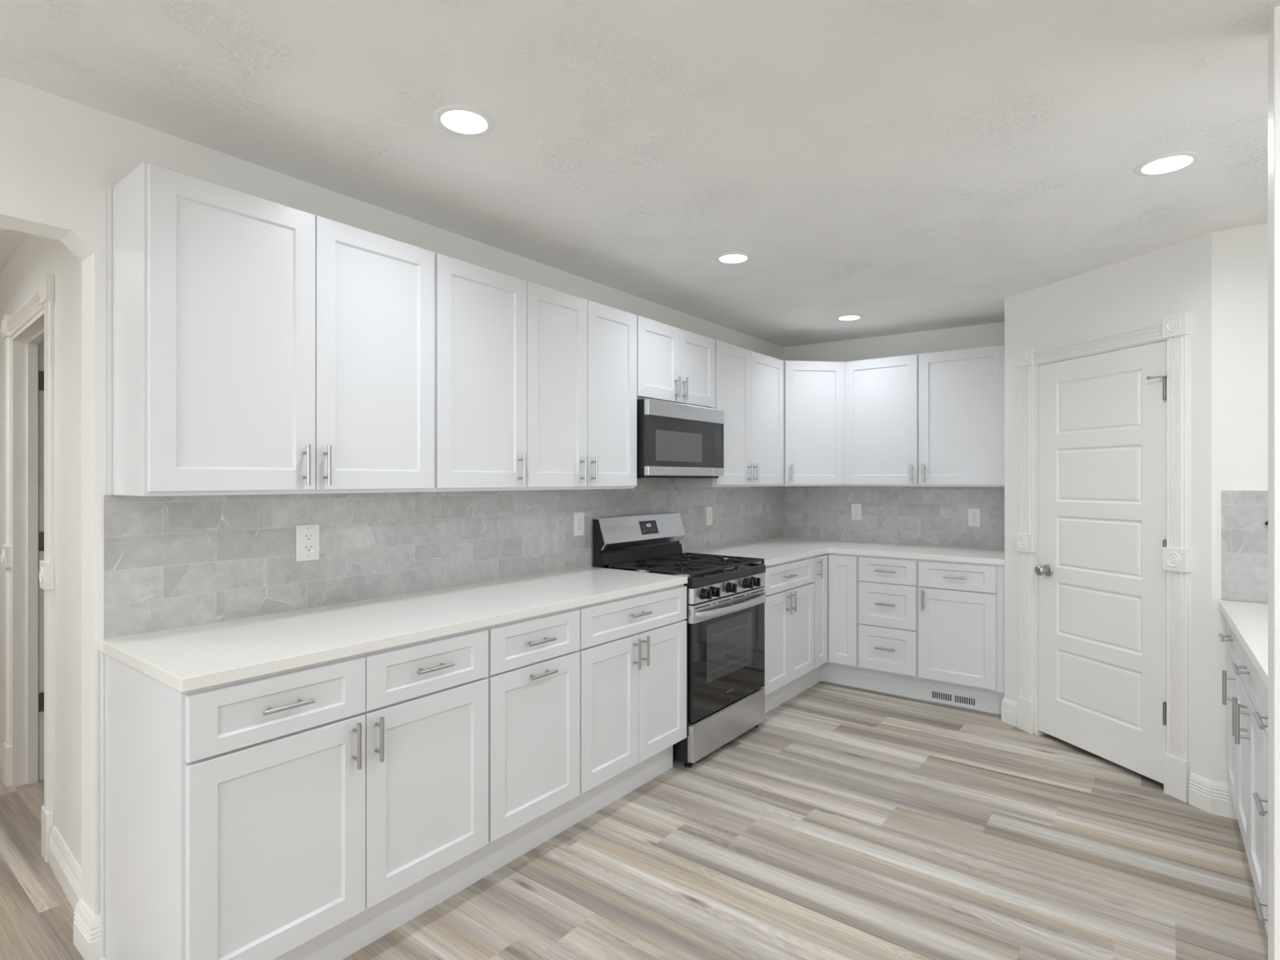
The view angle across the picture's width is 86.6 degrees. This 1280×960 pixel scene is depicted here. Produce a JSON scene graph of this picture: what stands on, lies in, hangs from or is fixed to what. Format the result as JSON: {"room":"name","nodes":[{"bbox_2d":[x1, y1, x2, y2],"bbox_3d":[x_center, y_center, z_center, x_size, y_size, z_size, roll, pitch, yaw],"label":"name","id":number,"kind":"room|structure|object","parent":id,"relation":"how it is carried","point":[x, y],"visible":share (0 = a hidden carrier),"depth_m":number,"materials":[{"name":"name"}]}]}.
{"room":"kitchen","nodes":[
{"label":"kitchen","id":0,"kind":"room"},
{"bbox_2d":[0,233,81,869],"bbox_3d":[-3.198,0.126,3.453,4.200,2.500,0.115,0,0,41],"label":"wall","id":1,"kind":"structure","parent":0,"point":[37,255],"depth_m":2.34,"materials":[{"name":"white paint"}]},
{"bbox_2d":[0,273,54,862],"bbox_3d":[-2.474,0.318,2.820,1.033,2.116,0.160,0,0,41],"label":"trim","id":2,"kind":"structure","parent":1,"relation":"attached to","point":[27,554],"depth_m":3.06,"materials":[{"name":"white paint"}]},
{"bbox_2d":[48,825,101,959],"bbox_3d":[-1.832,1.310,2.181,0.768,0.131,0.058,0,0,41],"label":"baseboard","id":3,"kind":"structure","parent":1,"relation":"attached to","point":[64,866],"depth_m":2.14,"materials":[{"name":"white paint"}]},
{"bbox_2d":[0,75,783,915],"bbox_3d":[-1.717,0.126,1.837,0.130,2.500,9.400,0,0,38],"label":"wall","id":4,"kind":"structure","parent":0,"point":[60,157],"depth_m":1.97,"materials":[{"name":"white paint"}]},
{"bbox_2d":[107,161,434,496],"bbox_3d":[-1.127,-0.399,2.211,0.340,0.884,0.900,0,0,38],"label":"upper cabinet","id":5,"kind":"object","parent":4,"relation":"attached to","point":[256,345],"visible":1,"depth_m":2.00,"materials":[{"name":"white paint"}]},
{"bbox_2d":[99,478,784,639],"bbox_3d":[-0.200,0.224,3.682,0.008,0.468,4.398,0,0,38],"label":"tile backsplash","id":6,"kind":"structure","parent":4,"relation":"attached to","point":[171,562],"depth_m":2.53,"materials":[{"name":"grey tile"}]},
{"bbox_2d":[296,524,319,561],"bbox_3d":[-1.177,0.222,2.407,0.009,0.128,0.082,0,0,38],"label":"wall outlet","id":7,"kind":"object","parent":6,"relation":"attached to","point":[307,535],"visible":1,"depth_m":2.40,"materials":[{"name":"white plastic"}]},
{"bbox_2d":[303,533,313,552],"bbox_3d":[-1.175,0.222,2.406,0.004,0.067,0.033,0,0,38],"label":"receptacle","id":8,"kind":"object","parent":7,"relation":"attached to","point":[308,537],"depth_m":2.40,"materials":[{"name":"white plastic"}]},
{"bbox_2d":[573,511,584,536],"bbox_3d":[-0.315,0.229,3.520,0.009,0.124,0.076,0,0,38],"label":"wall outlet","id":9,"kind":"object","parent":6,"relation":"attached to","point":[579,517],"visible":1,"depth_m":3.52,"materials":[{"name":"white plastic"}]},
{"bbox_2d":[577,524,582,530],"bbox_3d":[-0.313,0.248,3.519,0.004,0.028,0.033,0,0,38],"label":"receptacle","id":10,"kind":"object","parent":9,"relation":"attached to","point":[579,526],"depth_m":3.52,"materials":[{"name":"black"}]},
{"bbox_2d":[577,517,582,523],"bbox_3d":[-0.313,0.209,3.519,0.004,0.028,0.033,0,0,38],"label":"receptacle","id":11,"kind":"object","parent":9,"relation":"attached to","point":[579,519],"depth_m":3.52,"materials":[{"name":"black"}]},
{"bbox_2d":[706,506,712,525],"bbox_3d":[0.463,0.240,4.524,0.009,0.124,0.076,0,0,38],"label":"wall outlet","id":12,"kind":"object","parent":6,"relation":"attached to","point":[708,509],"visible":1,"depth_m":4.52,"materials":[{"name":"white plastic"}]},
{"bbox_2d":[432,251,526,491],"bbox_3d":[-0.714,-0.399,2.744,0.340,0.884,0.447,0,0,38],"label":"upper cabinet","id":13,"kind":"object","parent":4,"relation":"attached to","point":[480,313],"visible":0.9,"depth_m":2.65,"materials":[{"name":"white paint"}]},
{"bbox_2d":[524,280,636,490],"bbox_3d":[-0.347,-0.399,3.218,0.340,0.884,0.750,0,0,38],"label":"upper cabinet","id":14,"kind":"object","parent":4,"relation":"attached to","point":[581,353],"visible":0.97,"depth_m":3.09,"materials":[{"name":"white paint"}]},
{"bbox_2d":[635,314,715,408],"bbox_3d":[0.113,-0.627,3.812,0.340,0.428,0.754,0,0,38],"label":"upper cabinet","id":15,"kind":"object","parent":4,"relation":"attached to","point":[674,364],"visible":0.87,"depth_m":3.68,"materials":[{"name":"white paint"}]},
{"bbox_2d":[636,398,724,479],"bbox_3d":[0.128,-0.208,3.802,0.356,0.402,0.737,0,0,38],"label":"microwave","id":16,"kind":"object","parent":15,"relation":"attached to","point":[675,441],"visible":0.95,"depth_m":3.62,"materials":[{"name":"black"}]},
{"bbox_2d":[674,339,783,487],"bbox_3d":[0.628,-0.399,4.476,0.340,0.884,0.924,0,0,38],"label":"upper cabinet","id":17,"kind":"object","parent":4,"relation":"attached to","point":[749,384],"visible":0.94,"depth_m":4.34,"materials":[{"name":"white paint"}]},
{"bbox_2d":[782,360,844,486],"bbox_3d":[1.204,-0.399,4.996,0.614,0.884,0.613,0,0,38],"label":"upper cabinet","id":18,"kind":"object","parent":4,"relation":"attached to","point":[814,390],"visible":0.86,"depth_m":4.79,"materials":[{"name":"white paint"}]},
{"bbox_2d":[0,680,1267,959],"bbox_3d":[-1.192,1.375,1.430,9.800,0.001,9.400,0,0,38],"label":"floor","id":19,"kind":"structure","parent":0,"point":[851,823],"depth_m":2.43,"materials":[{"name":"beige laminate"}]},
{"bbox_2d":[99,626,488,959],"bbox_3d":[-1.014,0.932,2.095,0.659,0.886,0.905,0,0,38],"label":"base cabinet","id":20,"kind":"object","parent":19,"relation":"on","point":[314,811],"visible":0.96,"depth_m":1.82,"materials":[{"name":"white paint"}]},
{"bbox_2d":[98,566,687,692],"bbox_3d":[-0.662,0.473,2.579,0.628,0.032,2.090,0,0,38],"label":"countertop","id":21,"kind":"structure","parent":20,"relation":"on","point":[186,659],"depth_m":2.13,"materials":[{"name":"stone"}]},
{"bbox_2d":[475,607,580,882],"bbox_3d":[-0.599,0.932,2.630,0.659,0.886,0.450,0,0,38],"label":"base cabinet","id":22,"kind":"object","parent":19,"relation":"on","point":[534,677],"visible":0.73,"depth_m":2.44,"materials":[{"name":"white paint"}]},
{"bbox_2d":[566,584,686,828],"bbox_3d":[-0.234,0.932,3.100,0.659,0.886,0.740,0,0,38],"label":"base cabinet","id":23,"kind":"object","parent":19,"relation":"on","point":[633,651],"visible":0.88,"depth_m":2.87,"materials":[{"name":"white paint"}]},
{"bbox_2d":[592,511,766,768],"bbox_3d":[0.245,0.787,3.674,0.682,1.178,0.740,0,0,38],"label":"gas range","id":24,"kind":"object","parent":19,"relation":"on","point":[726,600],"visible":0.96,"depth_m":3.54,"materials":[{"name":"silver metal"}]},
{"bbox_2d":[605,557,765,588],"bbox_3d":[0.226,0.491,3.688,0.630,0.046,0.740,0,0,38],"label":"cooktop","id":25,"kind":"object","parent":24,"relation":"in","point":[740,573],"depth_m":3.50,"materials":[{"name":"black metal"}]},
{"bbox_2d":[760,556,814,713],"bbox_3d":[0.678,0.932,4.277,0.659,0.886,0.712,0,0,38],"label":"base cabinet","id":26,"kind":"object","parent":19,"relation":"on","point":[789,588],"visible":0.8,"depth_m":4.09,"materials":[{"name":"white paint"}]},
{"bbox_2d":[804,552,861,690],"bbox_3d":[1.218,0.932,4.840,0.822,0.886,0.838,0,0,38],"label":"base cabinet","id":27,"kind":"object","parent":19,"relation":"on","point":[836,582],"visible":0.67,"depth_m":4.50,"materials":[{"name":"white paint"}]},
{"bbox_2d":[682,537,1004,566],"bbox_3d":[1.337,0.473,4.294,1.686,0.032,1.562,0,0,38],"label":"countertop","id":28,"kind":"structure","parent":27,"relation":"on","point":[779,550],"depth_m":4.40,"materials":[{"name":"stone"}]},
{"bbox_2d":[858,555,920,699],"bbox_3d":[1.746,0.932,4.545,0.374,0.886,0.659,0,0,38],"label":"base cabinet","id":29,"kind":"object","parent":19,"relation":"on","point":[888,587],"visible":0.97,"depth_m":4.32,"materials":[{"name":"white paint"}]},
{"bbox_2d":[918,559,1004,714],"bbox_3d":[2.086,0.932,4.281,0.485,0.886,0.659,0,0,38],"label":"base cabinet","id":30,"kind":"object","parent":19,"relation":"on","point":[962,605],"visible":0.87,"depth_m":4.05,"materials":[{"name":"white paint"}]},
{"bbox_2d":[928,688,979,710],"bbox_3d":[1.909,1.333,4.138,0.292,0.078,0.005,0,0,38],"label":"vent register","id":31,"kind":"object","parent":30,"relation":"attached to","point":[934,695],"visible":1,"depth_m":4.13,"materials":[{"name":"white paint"}]},
{"bbox_2d":[1217,620,1236,813],"bbox_3d":[2.507,0.949,2.450,0.636,0.852,0.381,0,0,37],"label":"base cabinet","id":32,"kind":"object","parent":19,"relation":"on","point":[1231,639],"visible":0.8,"depth_m":2.65,"materials":[{"name":"white paint"}]},
{"bbox_2d":[1231,636,1266,921],"bbox_3d":[2.164,0.949,1.994,0.636,0.852,0.760,0,0,37],"label":"base cabinet","id":33,"kind":"object","parent":19,"relation":"on","point":[1250,740],"visible":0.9,"depth_m":2.13,"materials":[{"name":"white paint"}]},
{"bbox_2d":[1219,600,1267,687],"bbox_3d":[2.167,0.507,1.982,0.652,0.032,1.548,0,0,38],"label":"countertop","id":34,"kind":"structure","parent":33,"relation":"on","point":[1248,621],"depth_m":2.27,"materials":[{"name":"stone"}]},
{"bbox_2d":[1253,684,1267,934],"bbox_3d":[1.819,0.949,1.534,0.636,0.852,0.389,0,0,37],"label":"base cabinet","id":35,"kind":"object","parent":19,"relation":"on","point":[1258,800],"visible":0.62,"depth_m":1.81,"materials":[{"name":"white paint"}]},
{"bbox_2d":[0,0,1279,347],"bbox_3d":[-1.172,-1.085,1.414,9.850,0.199,9.400,0,0,38],"label":"ceiling","id":36,"kind":"structure","parent":0,"point":[904,166],"depth_m":1.98,"materials":[{"name":"white paint"}]},
{"bbox_2d":[433,105,494,136],"bbox_3d":[-0.514,-1.047,1.986,0.175,0.005,0.175,1,1,38],"label":"recessed light","id":37,"kind":"object","parent":36,"relation":"in","point":[460,120],"visible":1,"depth_m":1.98,"materials":[{"name":"white plastic"}]},
{"bbox_2d":[715,252,751,264],"bbox_3d":[0.441,-1.047,3.211,0.175,0.005,0.175,1,1,38],"label":"recessed light","id":38,"kind":"object","parent":36,"relation":"in","point":[729,258],"visible":1,"depth_m":3.20,"materials":[{"name":"white plastic"}]},
{"bbox_2d":[835,314,863,320],"bbox_3d":[1.352,-1.047,4.385,0.175,0.005,0.175,1,1,38],"label":"recessed light","id":39,"kind":"object","parent":36,"relation":"in","point":[847,317],"visible":1,"depth_m":4.38,"materials":[{"name":"white plastic"}]},
{"bbox_2d":[1133,151,1201,176],"bbox_3d":[1.714,-1.026,2.208,0.175,0.005,0.175,1,1,38],"label":"recessed light","id":40,"kind":"object","parent":36,"relation":"in","point":[1171,162],"visible":1,"depth_m":2.20,"materials":[{"name":"white plastic"}]},
{"bbox_2d":[783,321,1004,361],"bbox_3d":[2.473,0.126,4.469,3.530,2.500,0.105,0,0,38],"label":"wall","id":41,"kind":"structure","parent":0,"point":[991,334],"depth_m":4.87,"materials":[{"name":"white paint"}]},
{"bbox_2d":[844,353,918,486],"bbox_3d":[1.726,-0.399,4.764,0.505,0.884,0.340,0,0,38],"label":"upper cabinet","id":42,"kind":"object","parent":41,"relation":"attached to","point":[881,394],"visible":0.91,"depth_m":4.66,"materials":[{"name":"white paint"}]},
{"bbox_2d":[784,485,1004,549],"bbox_3d":[1.816,0.251,4.906,1.679,0.414,0.007,0,0,38],"label":"tile backsplash","id":43,"kind":"structure","parent":41,"relation":"attached to","point":[935,516],"depth_m":4.88,"materials":[{"name":"grey tile"}]},
{"bbox_2d":[851,503,861,519],"bbox_3d":[1.611,0.237,5.055,0.076,0.124,0.009,0,0,38],"label":"wall outlet","id":44,"kind":"object","parent":43,"relation":"attached to","point":[855,508],"visible":1,"depth_m":5.05,"materials":[{"name":"white plastic"}]},
{"bbox_2d":[968,507,980,526],"bbox_3d":[2.247,0.252,4.563,0.076,0.124,0.009,0,0,38],"label":"wall outlet","id":45,"kind":"object","parent":43,"relation":"attached to","point":[974,514],"visible":1,"depth_m":4.56,"materials":[{"name":"white plastic"}]},
{"bbox_2d":[971,512,977,516],"bbox_3d":[2.245,0.232,4.561,0.033,0.028,0.004,0,0,38],"label":"receptacle","id":46,"kind":"object","parent":45,"relation":"attached to","point":[973,514],"depth_m":4.56,"materials":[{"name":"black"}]},
{"bbox_2d":[918,344,1004,487],"bbox_3d":[2.151,-0.399,4.435,0.570,0.884,0.340,0,0,38],"label":"upper cabinet","id":47,"kind":"object","parent":41,"relation":"attached to","point":[962,392],"visible":0.8,"depth_m":4.34,"materials":[{"name":"white paint"}]},
{"bbox_2d":[1004,232,1211,780],"bbox_3d":[2.274,0.126,3.358,0.100,2.500,1.107,0,0,-15],"label":"wall","id":48,"kind":"structure","parent":0,"point":[1175,278],"depth_m":3.08,"materials":[{"name":"white paint"}]},
{"bbox_2d":[1000,696,1017,727],"bbox_3d":[2.090,1.310,3.855,0.049,0.131,0.158,0,0,3],"label":"baseboard","id":49,"kind":"structure","parent":48,"relation":"attached to","point":[1009,708],"depth_m":3.83,"materials":[{"name":"white paint"}]},
{"bbox_2d":[1034,340,1167,783],"bbox_3d":[2.219,0.365,3.307,0.107,1.960,0.708,0,0,-15],"label":"door","id":50,"kind":"structure","parent":48,"relation":"in","point":[1102,417],"depth_m":3.28,"materials":[{"name":"white paint"}]},
{"bbox_2d":[1015,311,1190,803],"bbox_3d":[2.261,0.329,3.341,0.134,2.093,0.915,0,0,-15],"label":"trim","id":51,"kind":"structure","parent":48,"relation":"attached to","point":[1175,329],"depth_m":2.97,"materials":[{"name":"white paint"}]},
{"bbox_2d":[1188,772,1237,819],"bbox_3d":[2.375,1.310,2.808,0.045,0.131,0.175,0,0,-35],"label":"baseboard","id":52,"kind":"structure","parent":48,"relation":"attached to","point":[1215,797],"depth_m":2.80,"materials":[{"name":"white paint"}]},
{"bbox_2d":[1211,222,1267,783],"bbox_3d":[2.672,0.126,2.637,0.695,2.500,0.100,0,0,38],"label":"wall","id":53,"kind":"structure","parent":0,"point":[1239,255],"depth_m":2.77,"materials":[{"name":"white paint"}]},
{"bbox_2d":[1218,488,1267,603],"bbox_3d":[2.648,0.265,2.587,0.672,0.452,0.009,0,0,38],"label":"tile backsplash","id":54,"kind":"structure","parent":53,"relation":"attached to","point":[1242,513],"depth_m":2.74,"materials":[{"name":"grey tile"}]},
{"bbox_2d":[1267,5,1279,959],"bbox_3d":[2.576,0.126,0.616,2.947,2.500,0.115,0,0,38],"label":"wall","id":55,"kind":"structure","parent":0,"point":[1273,35],"depth_m":1.49,"materials":[{"name":"white paint"}]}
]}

